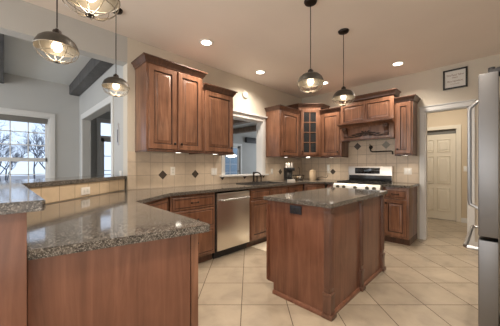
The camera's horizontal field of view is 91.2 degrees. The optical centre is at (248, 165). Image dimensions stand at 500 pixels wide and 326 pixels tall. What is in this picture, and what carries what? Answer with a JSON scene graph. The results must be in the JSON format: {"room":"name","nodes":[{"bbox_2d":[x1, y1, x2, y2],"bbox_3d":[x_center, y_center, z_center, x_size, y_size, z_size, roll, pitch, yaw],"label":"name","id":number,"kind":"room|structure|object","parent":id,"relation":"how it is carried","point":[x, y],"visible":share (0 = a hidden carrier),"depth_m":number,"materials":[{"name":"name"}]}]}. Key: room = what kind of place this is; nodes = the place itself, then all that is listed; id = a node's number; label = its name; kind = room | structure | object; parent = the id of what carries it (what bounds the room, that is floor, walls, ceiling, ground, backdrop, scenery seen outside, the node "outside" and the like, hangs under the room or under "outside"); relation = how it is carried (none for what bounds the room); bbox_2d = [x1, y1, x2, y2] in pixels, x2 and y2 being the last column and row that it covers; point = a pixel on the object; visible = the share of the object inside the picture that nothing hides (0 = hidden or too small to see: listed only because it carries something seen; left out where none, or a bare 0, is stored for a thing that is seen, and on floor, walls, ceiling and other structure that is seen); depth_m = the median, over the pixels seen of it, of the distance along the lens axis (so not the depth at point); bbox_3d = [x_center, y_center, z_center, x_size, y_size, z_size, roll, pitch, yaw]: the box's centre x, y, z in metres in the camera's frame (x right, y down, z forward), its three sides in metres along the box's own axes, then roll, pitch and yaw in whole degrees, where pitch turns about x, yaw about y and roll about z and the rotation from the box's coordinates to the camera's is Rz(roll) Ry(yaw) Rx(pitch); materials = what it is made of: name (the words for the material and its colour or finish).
{"room":"kitchen","nodes":[
{"label":"kitchen","id":0,"kind":"room"},
{"bbox_2d":[0,73,78,177],"bbox_3d":[-5.024,-0.180,3.398,4.700,2.800,0.150,0,0,-45],"label":"wall","id":1,"kind":"structure","parent":0,"point":[17,92],"depth_m":4.66,"materials":[{"name":"grey paint"}]},
{"bbox_2d":[0,107,54,180],"bbox_3d":[-4.494,-0.092,3.886,2.270,1.785,0.210,0,0,-45],"label":"window","id":2,"kind":"structure","parent":1,"relation":"in","point":[27,143],"depth_m":4.42,"materials":[{"name":"white paint"}]},
{"bbox_2d":[0,114,47,123],"bbox_3d":[-4.484,-0.830,3.876,2.020,0.100,0.038,0,0,-45],"label":"roller shade","id":3,"kind":"object","parent":2,"relation":"attached to","point":[8,117],"depth_m":4.35,"materials":[{"name":"grey fabric"}]},
{"bbox_2d":[79,64,122,175],"bbox_3d":[-2.454,-0.180,4.059,0.130,2.800,2.550,0,0,-45],"label":"wall","id":4,"kind":"structure","parent":0,"point":[95,93],"depth_m":3.92,"materials":[{"name":"grey paint"}]},
{"bbox_2d":[81,94,113,175],"bbox_3d":[-2.560,0.115,4.059,0.020,2.210,1.960,0,0,-45],"label":"trim","id":5,"kind":"structure","parent":4,"relation":"attached to","point":[110,99],"depth_m":3.58,"materials":[{"name":"white paint"}]},
{"bbox_2d":[117,123,118,144],"bbox_3d":[-1.724,-0.422,3.225,0.056,0.285,0.016,0,0,45],"label":"thermometer","id":6,"kind":"object","parent":4,"relation":"attached to","point":[118,123],"visible":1,"depth_m":3.22,"materials":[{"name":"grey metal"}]},
{"bbox_2d":[0,0,301,190],"bbox_3d":[-0.145,-0.180,4.458,13.100,2.800,0.150,0,0,-45],"label":"wall","id":7,"kind":"structure","parent":0,"point":[260,96],"depth_m":3.01,"materials":[{"name":"beige paint"}]},
{"bbox_2d":[131,52,207,153],"bbox_3d":[-1.013,-0.725,3.202,0.875,1.110,0.389,0,0,-45],"label":"upper cabinet","id":8,"kind":"object","parent":7,"relation":"attached to","point":[168,94],"visible":1,"depth_m":3.01,"materials":[{"name":"brown wood"}]},
{"bbox_2d":[127,151,301,189],"bbox_3d":[-0.126,0.068,4.363,3.852,0.495,0.010,0,0,-45],"label":"backsplash","id":9,"kind":"structure","parent":7,"relation":"attached to","point":[145,170],"depth_m":3.54,"materials":[{"name":"tile"}]},
{"bbox_2d":[170,167,174,174],"bbox_3d":[-1.062,0.070,3.417,0.070,0.116,0.008,0,0,-45],"label":"wall outlet","id":10,"kind":"object","parent":9,"relation":"attached to","point":[172,169],"visible":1,"depth_m":3.41,"materials":[{"name":"white plastic"}]},
{"bbox_2d":[211,168,216,174],"bbox_3d":[-0.556,0.090,3.922,0.116,0.116,0.010,0,0,-45],"label":"light switch","id":11,"kind":"object","parent":9,"relation":"attached to","point":[213,170],"visible":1,"depth_m":3.92,"materials":[{"name":"white plastic"}]},
{"bbox_2d":[203,83,237,155],"bbox_3d":[-0.523,-0.655,3.692,0.608,0.970,0.389,0,0,-45],"label":"upper cabinet","id":12,"kind":"object","parent":7,"relation":"attached to","point":[217,101],"visible":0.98,"depth_m":3.53,"materials":[{"name":"brown wood"}]},
{"bbox_2d":[219,174,268,176],"bbox_3d":[-0.110,0.166,4.458,1.170,0.028,0.240,0,0,-45],"label":"trim","id":13,"kind":"structure","parent":7,"relation":"attached to","point":[229,175],"depth_m":4.37,"materials":[{"name":"white paint"}]},
{"bbox_2d":[221,109,267,174],"bbox_3d":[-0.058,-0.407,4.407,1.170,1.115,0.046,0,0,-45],"label":"trim","id":14,"kind":"structure","parent":7,"relation":"attached to","point":[236,113],"depth_m":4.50,"materials":[{"name":"white paint"}]},
{"bbox_2d":[242,91,247,98],"bbox_3d":[-0.063,-1.280,4.405,0.132,0.131,0.041,0,0,-45],"label":"smoke detector","id":15,"kind":"object","parent":7,"relation":"attached to","point":[244,93],"visible":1,"depth_m":4.38,"materials":[{"name":"white plastic"}]},
{"bbox_2d":[264,104,300,157],"bbox_3d":[0.678,-0.652,4.893,0.678,0.965,0.389,0,0,-45],"label":"upper cabinet","id":16,"kind":"object","parent":7,"relation":"attached to","point":[282,121],"visible":1,"depth_m":4.73,"materials":[{"name":"brown wood"}]},
{"bbox_2d":[287,103,329,157],"bbox_3d":[1.241,-0.733,5.223,0.700,1.085,0.690,0,0,45],"label":"upper cabinet","id":17,"kind":"object","parent":7,"relation":"attached to","point":[309,117],"visible":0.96,"depth_m":5.01,"materials":[{"name":"brown wood"}]},
{"bbox_2d":[91,112,255,175],"bbox_3d":[-1.884,-0.180,9.521,8.400,2.800,0.130,0,0,-45],"label":"wall","id":18,"kind":"structure","parent":0,"point":[248,149],"depth_m":11.02,"materials":[{"name":"grey paint"}]},
{"bbox_2d":[96,118,110,174],"bbox_3d":[-3.871,-0.075,7.512,1.430,2.590,0.142,0,0,-45],"label":"door","id":19,"kind":"structure","parent":18,"relation":"in","point":[103,143],"depth_m":7.12,"materials":[{"name":"white paint"}]},
{"bbox_2d":[225,143,241,174],"bbox_3d":[-1.184,0.115,10.199,2.330,2.210,0.142,0,0,-45],"label":"window","id":20,"kind":"structure","parent":18,"relation":"in","point":[233,165],"depth_m":10.77,"materials":[{"name":"glass"}]},
{"bbox_2d":[245,137,255,143],"bbox_3d":[0.173,-1.180,11.367,0.880,0.240,0.110,0,0,-45],"label":"box","id":21,"kind":"object","parent":18,"relation":"attached to","point":[247,139],"visible":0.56,"depth_m":11.18,"materials":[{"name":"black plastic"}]},
{"bbox_2d":[4,0,499,132],"bbox_3d":[-0.407,-1.630,4.649,13.300,0.100,9.150,0,0,-45],"label":"ceiling","id":22,"kind":"structure","parent":0,"point":[248,36],"depth_m":3.01,"materials":[{"name":"paint"}]},
{"bbox_2d":[0,33,3,83],"bbox_3d":[-3.320,-1.484,3.200,0.170,0.189,2.520,0,0,-45],"label":"ceiling beam","id":23,"kind":"structure","parent":22,"relation":"attached to","point":[1,35],"depth_m":3.17,"materials":[{"name":"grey wood"}]},
{"bbox_2d":[32,0,79,63],"bbox_3d":[-1.305,-1.139,1.665,0.255,0.880,0.255,0,0,-45],"label":"pendant lamp","id":24,"kind":"object","parent":22,"relation":"hanging from","point":[53,42],"visible":1,"depth_m":1.65,"materials":[{"name":"beige"}]},
{"bbox_2d":[69,58,112,95],"bbox_3d":[-2.565,-1.484,3.954,0.165,0.189,2.520,0,0,-45],"label":"ceiling beam","id":25,"kind":"structure","parent":22,"relation":"attached to","point":[94,69],"depth_m":3.87,"materials":[{"name":"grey wood"}]},
{"bbox_2d":[62,0,119,20],"bbox_3d":[-0.746,-1.139,1.149,0.255,0.880,0.255,0,0,-45],"label":"pendant lamp","id":26,"kind":"object","parent":22,"relation":"hanging from","point":[98,6],"visible":1,"depth_m":1.23,"materials":[{"name":"beige"}]},
{"bbox_2d":[101,8,129,96],"bbox_3d":[-1.343,-1.139,2.475,0.255,0.880,0.255,0,0,-45],"label":"pendant lamp","id":27,"kind":"object","parent":22,"relation":"hanging from","point":[115,83],"visible":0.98,"depth_m":2.46,"materials":[{"name":"beige"}]},
{"bbox_2d":[199,39,213,46],"bbox_3d":[-0.544,-1.575,3.132,0.194,0.008,0.194,0,0,-45],"label":"recessed light","id":28,"kind":"object","parent":22,"relation":"in","point":[204,42],"visible":1,"depth_m":3.13,"materials":[{"name":"white plastic"}]},
{"bbox_2d":[233,119,250,125],"bbox_3d":[-0.134,-1.484,7.877,0.250,0.189,4.630,0,0,-45],"label":"ceiling beam","id":29,"kind":"structure","parent":22,"relation":"attached to","point":[235,122],"depth_m":8.01,"materials":[{"name":"brown wood"}]},
{"bbox_2d":[233,125,255,133],"bbox_3d":[0.962,-1.484,8.973,0.250,0.189,4.630,0,0,-45],"label":"ceiling beam","id":30,"kind":"structure","parent":22,"relation":"attached to","point":[250,128],"depth_m":9.94,"materials":[{"name":"brown wood"}]},
{"bbox_2d":[255,70,265,74],"bbox_3d":[0.191,-1.575,4.122,0.194,0.008,0.194,0,0,-45],"label":"recessed light","id":31,"kind":"object","parent":22,"relation":"in","point":[259,72],"visible":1,"depth_m":4.13,"materials":[{"name":"white plastic"}]},
{"bbox_2d":[297,0,323,92],"bbox_3d":[0.590,-1.139,2.351,0.255,0.880,0.255,0,0,-45],"label":"pendant lamp","id":32,"kind":"object","parent":22,"relation":"hanging from","point":[311,79],"visible":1,"depth_m":2.34,"materials":[{"name":"clear glass"},{"name":"oil rubbed bronze"},{"name":"aged pewter"}]},
{"bbox_2d":[332,28,354,105],"bbox_3d":[1.107,-1.139,2.867,0.255,0.880,0.255,0,0,-45],"label":"pendant lamp","id":33,"kind":"object","parent":22,"relation":"hanging from","point":[344,94],"visible":1,"depth_m":2.85,"materials":[{"name":"clear glass"},{"name":"oil rubbed bronze"},{"name":"aged pewter"}]},
{"bbox_2d":[391,61,404,66],"bbox_3d":[2.298,-1.575,3.783,0.194,0.008,0.194,0,0,-45],"label":"recessed light","id":34,"kind":"object","parent":22,"relation":"in","point":[399,63],"visible":1,"depth_m":3.77,"materials":[{"name":"white plastic"}]},
{"bbox_2d":[198,217,499,325],"bbox_3d":[-0.407,1.270,4.649,13.300,0.100,9.150,0,0,-45],"label":"floor","id":35,"kind":"structure","parent":0,"point":[432,281],"depth_m":2.36,"materials":[{"name":"tile"}]},
{"bbox_2d":[0,179,124,325],"bbox_3d":[-1.542,0.689,1.802,0.830,1.062,2.621,0,0,-19],"label":"breakfast bar base","id":36,"kind":"object","parent":35,"relation":"on","point":[13,227],"visible":0.36,"depth_m":0.83,"materials":[{"name":"brown wood"}]},
{"bbox_2d":[0,175,125,214],"bbox_3d":[-1.634,0.139,1.877,1.016,0.038,2.926,0,0,-20],"label":"countertop","id":37,"kind":"structure","parent":36,"relation":"on","point":[16,196],"depth_m":1.25,"materials":[{"name":"stone"}]},
{"bbox_2d":[81,187,89,194],"bbox_3d":[-1.543,0.235,2.316,0.008,0.070,0.116,0,0,2],"label":"wall outlet","id":38,"kind":"object","parent":36,"relation":"attached to","point":[85,190],"visible":1,"depth_m":2.31,"materials":[{"name":"white plastic"}]},
{"bbox_2d":[27,234,197,325],"bbox_3d":[-0.860,0.776,1.469,0.741,0.888,1.187,0,0,-45],"label":"base cabinet","id":39,"kind":"object","parent":35,"relation":"on","point":[149,283],"visible":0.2,"depth_m":1.05,"materials":[{"name":"brown wood"}]},
{"bbox_2d":[27,179,340,259],"bbox_3d":[0.281,0.313,3.239,4.863,0.036,2.159,0,0,-45],"label":"countertop","id":40,"kind":"structure","parent":39,"relation":"on","point":[120,218],"depth_m":1.30,"materials":[{"name":"grey stone"}]},
{"bbox_2d":[252,172,262,181],"bbox_3d":[0.216,0.199,4.456,0.264,0.192,0.219,0,0,-45],"label":"faucet","id":41,"kind":"object","parent":40,"relation":"on","point":[260,175],"visible":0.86,"depth_m":4.43,"materials":[{"name":"black metal"}]},
{"bbox_2d":[236,181,283,184],"bbox_3d":[0.198,0.385,4.186,0.780,0.200,0.420,0,0,-45],"label":"sink","id":42,"kind":"object","parent":40,"relation":"in","point":[261,182],"visible":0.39,"depth_m":4.28,"materials":[{"name":"grey"}]},
{"bbox_2d":[284,163,294,180],"bbox_3d":[0.815,0.117,4.949,0.170,0.356,0.215,0,0,-11],"label":"coffee maker","id":43,"kind":"object","parent":40,"relation":"on","point":[288,172],"visible":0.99,"depth_m":4.90,"materials":[{"name":"black plastic"}]},
{"bbox_2d":[309,169,315,179],"bbox_3d":[1.365,0.179,5.268,0.136,0.232,0.135,0,0,-45],"label":"canister","id":44,"kind":"object","parent":40,"relation":"on","point":[312,173],"visible":1,"depth_m":5.21,"materials":[{"name":"beige ceramic"}]},
{"bbox_2d":[143,197,167,210],"bbox_3d":[-1.097,0.776,2.441,0.433,0.888,0.600,0,0,8],"label":"base cabinet","id":45,"kind":"object","parent":35,"relation":"on","point":[162,203],"visible":0.04,"depth_m":2.52,"materials":[{"name":"brown wood"}]},
{"bbox_2d":[168,192,214,262],"bbox_3d":[-0.846,0.776,3.133,0.615,0.888,0.633,0,0,-45],"label":"base cabinet","id":46,"kind":"object","parent":35,"relation":"on","point":[201,207],"visible":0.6,"depth_m":3.01,"materials":[{"name":"brown wood"}]},
{"bbox_2d":[212,190,249,258],"bbox_3d":[-0.384,0.786,3.553,0.604,0.857,0.643,0,0,-45],"label":"dishwasher","id":47,"kind":"object","parent":35,"relation":"on","point":[231,207],"visible":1,"depth_m":3.33,"materials":[{"name":"silver metal"}]},
{"bbox_2d":[251,242,265,251],"bbox_3d":[0.493,1.214,3.806,0.820,0.012,0.485,0,0,-45],"label":"kitchen rug","id":48,"kind":"object","parent":35,"relation":"on","point":[262,246],"visible":0.24,"depth_m":3.68,"materials":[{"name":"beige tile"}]},
{"bbox_2d":[243,185,286,246],"bbox_3d":[0.152,0.776,4.133,0.940,0.888,0.631,0,0,-45],"label":"base cabinet","id":49,"kind":"object","parent":35,"relation":"on","point":[257,205],"visible":0.23,"depth_m":3.74,"materials":[{"name":"brown wood"}]},
{"bbox_2d":[287,184,302,192],"bbox_3d":[0.662,0.776,4.641,0.490,0.888,0.633,0,0,-45],"label":"base cabinet","id":50,"kind":"object","parent":35,"relation":"on","point":[298,187],"visible":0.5,"depth_m":4.40,"materials":[{"name":"brown wood"}]},
{"bbox_2d":[303,184,324,190],"bbox_3d":[1.237,0.776,4.834,0.395,0.888,0.481,0,0,-1],"label":"base cabinet","id":51,"kind":"object","parent":35,"relation":"on","point":[306,187],"visible":0.11,"depth_m":4.63,"materials":[{"name":"brown wood"}]},
{"bbox_2d":[266,195,385,321],"bbox_3d":[0.883,0.776,2.652,1.380,0.888,0.707,0,0,-45],"label":"kitchen island","id":52,"kind":"object","parent":35,"relation":"on","point":[318,259],"visible":0.84,"depth_m":2.20,"materials":[{"name":"brown wood"}]},
{"bbox_2d":[291,207,298,212],"bbox_3d":[0.409,0.389,2.166,0.004,0.043,0.085,0,0,-45],"label":"socket","id":53,"kind":"object","parent":52,"relation":"attached to","point":[293,209],"depth_m":2.17,"materials":[{"name":"black plastic"}]},
{"bbox_2d":[290,205,301,214],"bbox_3d":[0.414,0.389,2.171,0.012,0.073,0.120,0,0,-45],"label":"outlet plate","id":54,"kind":"object","parent":52,"relation":"attached to","point":[294,209],"depth_m":2.17,"materials":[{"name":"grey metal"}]},
{"bbox_2d":[263,187,387,208],"bbox_3d":[0.898,0.313,2.659,1.440,0.036,0.700,0,0,-45],"label":"island countertop","id":55,"kind":"structure","parent":52,"relation":"on","point":[332,197],"depth_m":2.37,"materials":[{"name":"stone"}]},
{"bbox_2d":[333,166,392,189],"bbox_3d":[2.027,0.573,4.374,0.776,1.135,0.758,0,0,45],"label":"gas range","id":56,"kind":"object","parent":35,"relation":"on","point":[360,177],"visible":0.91,"depth_m":4.43,"materials":[{"name":"silver metal"}]},
{"bbox_2d":[338,182,387,184],"bbox_3d":[2.058,0.312,4.405,0.768,0.015,0.600,0,0,45],"label":"cooktop","id":57,"kind":"object","parent":56,"relation":"in","point":[365,183],"depth_m":4.20,"materials":[{"name":"black ceramic"}]},
{"bbox_2d":[383,186,416,245],"bbox_3d":[2.477,0.776,4.012,0.352,0.888,0.643,0,0,45],"label":"base cabinet","id":58,"kind":"object","parent":35,"relation":"on","point":[400,204],"visible":0.93,"depth_m":3.82,"materials":[{"name":"brown wood"}]},
{"bbox_2d":[382,183,418,187],"bbox_3d":[2.489,0.313,4.010,0.651,0.036,0.380,0,0,-45],"label":"countertop","id":59,"kind":"structure","parent":58,"relation":"on","point":[398,185],"depth_m":3.89,"materials":[{"name":"grey stone"}]},
{"bbox_2d":[463,67,499,325],"bbox_3d":[1.975,0.314,1.540,0.910,1.812,0.905,0,0,-45],"label":"refrigerator","id":60,"kind":"object","parent":35,"relation":"on","point":[488,248],"visible":1,"depth_m":1.46,"materials":[{"name":"silver metal"}]},
{"bbox_2d":[302,54,499,241],"bbox_3d":[2.722,-0.180,4.335,0.120,2.800,4.080,0,0,-45],"label":"wall","id":61,"kind":"structure","parent":0,"point":[427,84],"depth_m":4.00,"materials":[{"name":"beige paint"}]},
{"bbox_2d":[319,107,347,157],"bbox_3d":[1.723,-0.655,4.974,0.438,0.970,0.379,0,0,45],"label":"upper cabinet","id":62,"kind":"object","parent":61,"relation":"attached to","point":[331,144],"visible":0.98,"depth_m":4.85,"materials":[{"name":"brown wood"}]},
{"bbox_2d":[302,139,418,183],"bbox_3d":[2.044,-0.080,4.920,0.010,0.800,2.277,0,0,-45],"label":"backsplash","id":63,"kind":"structure","parent":61,"relation":"attached to","point":[359,154],"depth_m":4.72,"materials":[{"name":"tile"}]},
{"bbox_2d":[369,145,392,153],"bbox_3d":[2.401,-0.311,4.479,0.069,0.215,0.444,0,0,-37],"label":"pot filler","id":64,"kind":"object","parent":63,"relation":"attached to","point":[370,146],"visible":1,"depth_m":4.51,"materials":[{"name":"black metal"}]},
{"bbox_2d":[404,168,411,174],"bbox_3d":[2.734,0.090,4.219,0.116,0.116,0.010,0,0,45],"label":"light switch","id":65,"kind":"object","parent":63,"relation":"attached to","point":[407,171],"visible":1,"depth_m":4.22,"materials":[{"name":"white plastic"}]},
{"bbox_2d":[337,88,400,142],"bbox_3d":[2.151,-0.867,4.446,1.000,0.806,0.520,0,0,45],"label":"range hood","id":66,"kind":"object","parent":61,"relation":"attached to","point":[371,116],"visible":0.95,"depth_m":4.30,"materials":[{"name":"brown wood"}]},
{"bbox_2d":[337,118,394,129],"bbox_3d":[2.022,-0.740,4.317,0.924,0.090,0.155,0,0,45],"label":"mantel shelf","id":67,"kind":"object","parent":66,"relation":"attached to","point":[378,122],"depth_m":4.29,"materials":[{"name":"brown wood"}]},
{"bbox_2d":[394,94,420,155],"bbox_3d":[2.630,-0.647,4.067,0.305,0.955,0.379,0,0,45],"label":"upper cabinet","id":68,"kind":"object","parent":61,"relation":"attached to","point":[405,106],"visible":1,"depth_m":3.97,"materials":[{"name":"brown wood"}]},
{"bbox_2d":[419,99,475,245],"bbox_3d":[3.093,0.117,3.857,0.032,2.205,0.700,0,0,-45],"label":"trim","id":69,"kind":"structure","parent":61,"relation":"attached to","point":[471,211],"depth_m":3.94,"materials":[{"name":"white paint"}]},
{"bbox_2d":[443,66,467,90],"bbox_3d":[3.174,-1.345,3.775,0.290,0.300,0.030,0,0,45],"label":"framed sign","id":70,"kind":"object","parent":61,"relation":"attached to","point":[458,77],"visible":1,"depth_m":3.77,"materials":[{"name":"black wood"}]},
{"bbox_2d":[427,109,466,217],"bbox_3d":[4.158,-0.180,5.827,0.120,2.800,4.000,0,0,-45],"label":"wall","id":71,"kind":"structure","parent":0,"point":[454,117],"depth_m":5.30,"materials":[{"name":"beige paint"}]},
{"bbox_2d":[427,129,455,220],"bbox_3d":[4.287,0.197,5.641,0.725,2.023,0.109,0,0,45],"label":"door","id":72,"kind":"structure","parent":71,"relation":"in","point":[441,149],"depth_m":5.56,"materials":[{"name":"paint"}]},
{"bbox_2d":[427,124,460,221],"bbox_3d":[4.267,0.160,5.618,0.020,2.120,0.910,0,0,-45],"label":"trim","id":73,"kind":"structure","parent":71,"relation":"attached to","point":[457,127],"depth_m":5.33,"materials":[{"name":"paint"}]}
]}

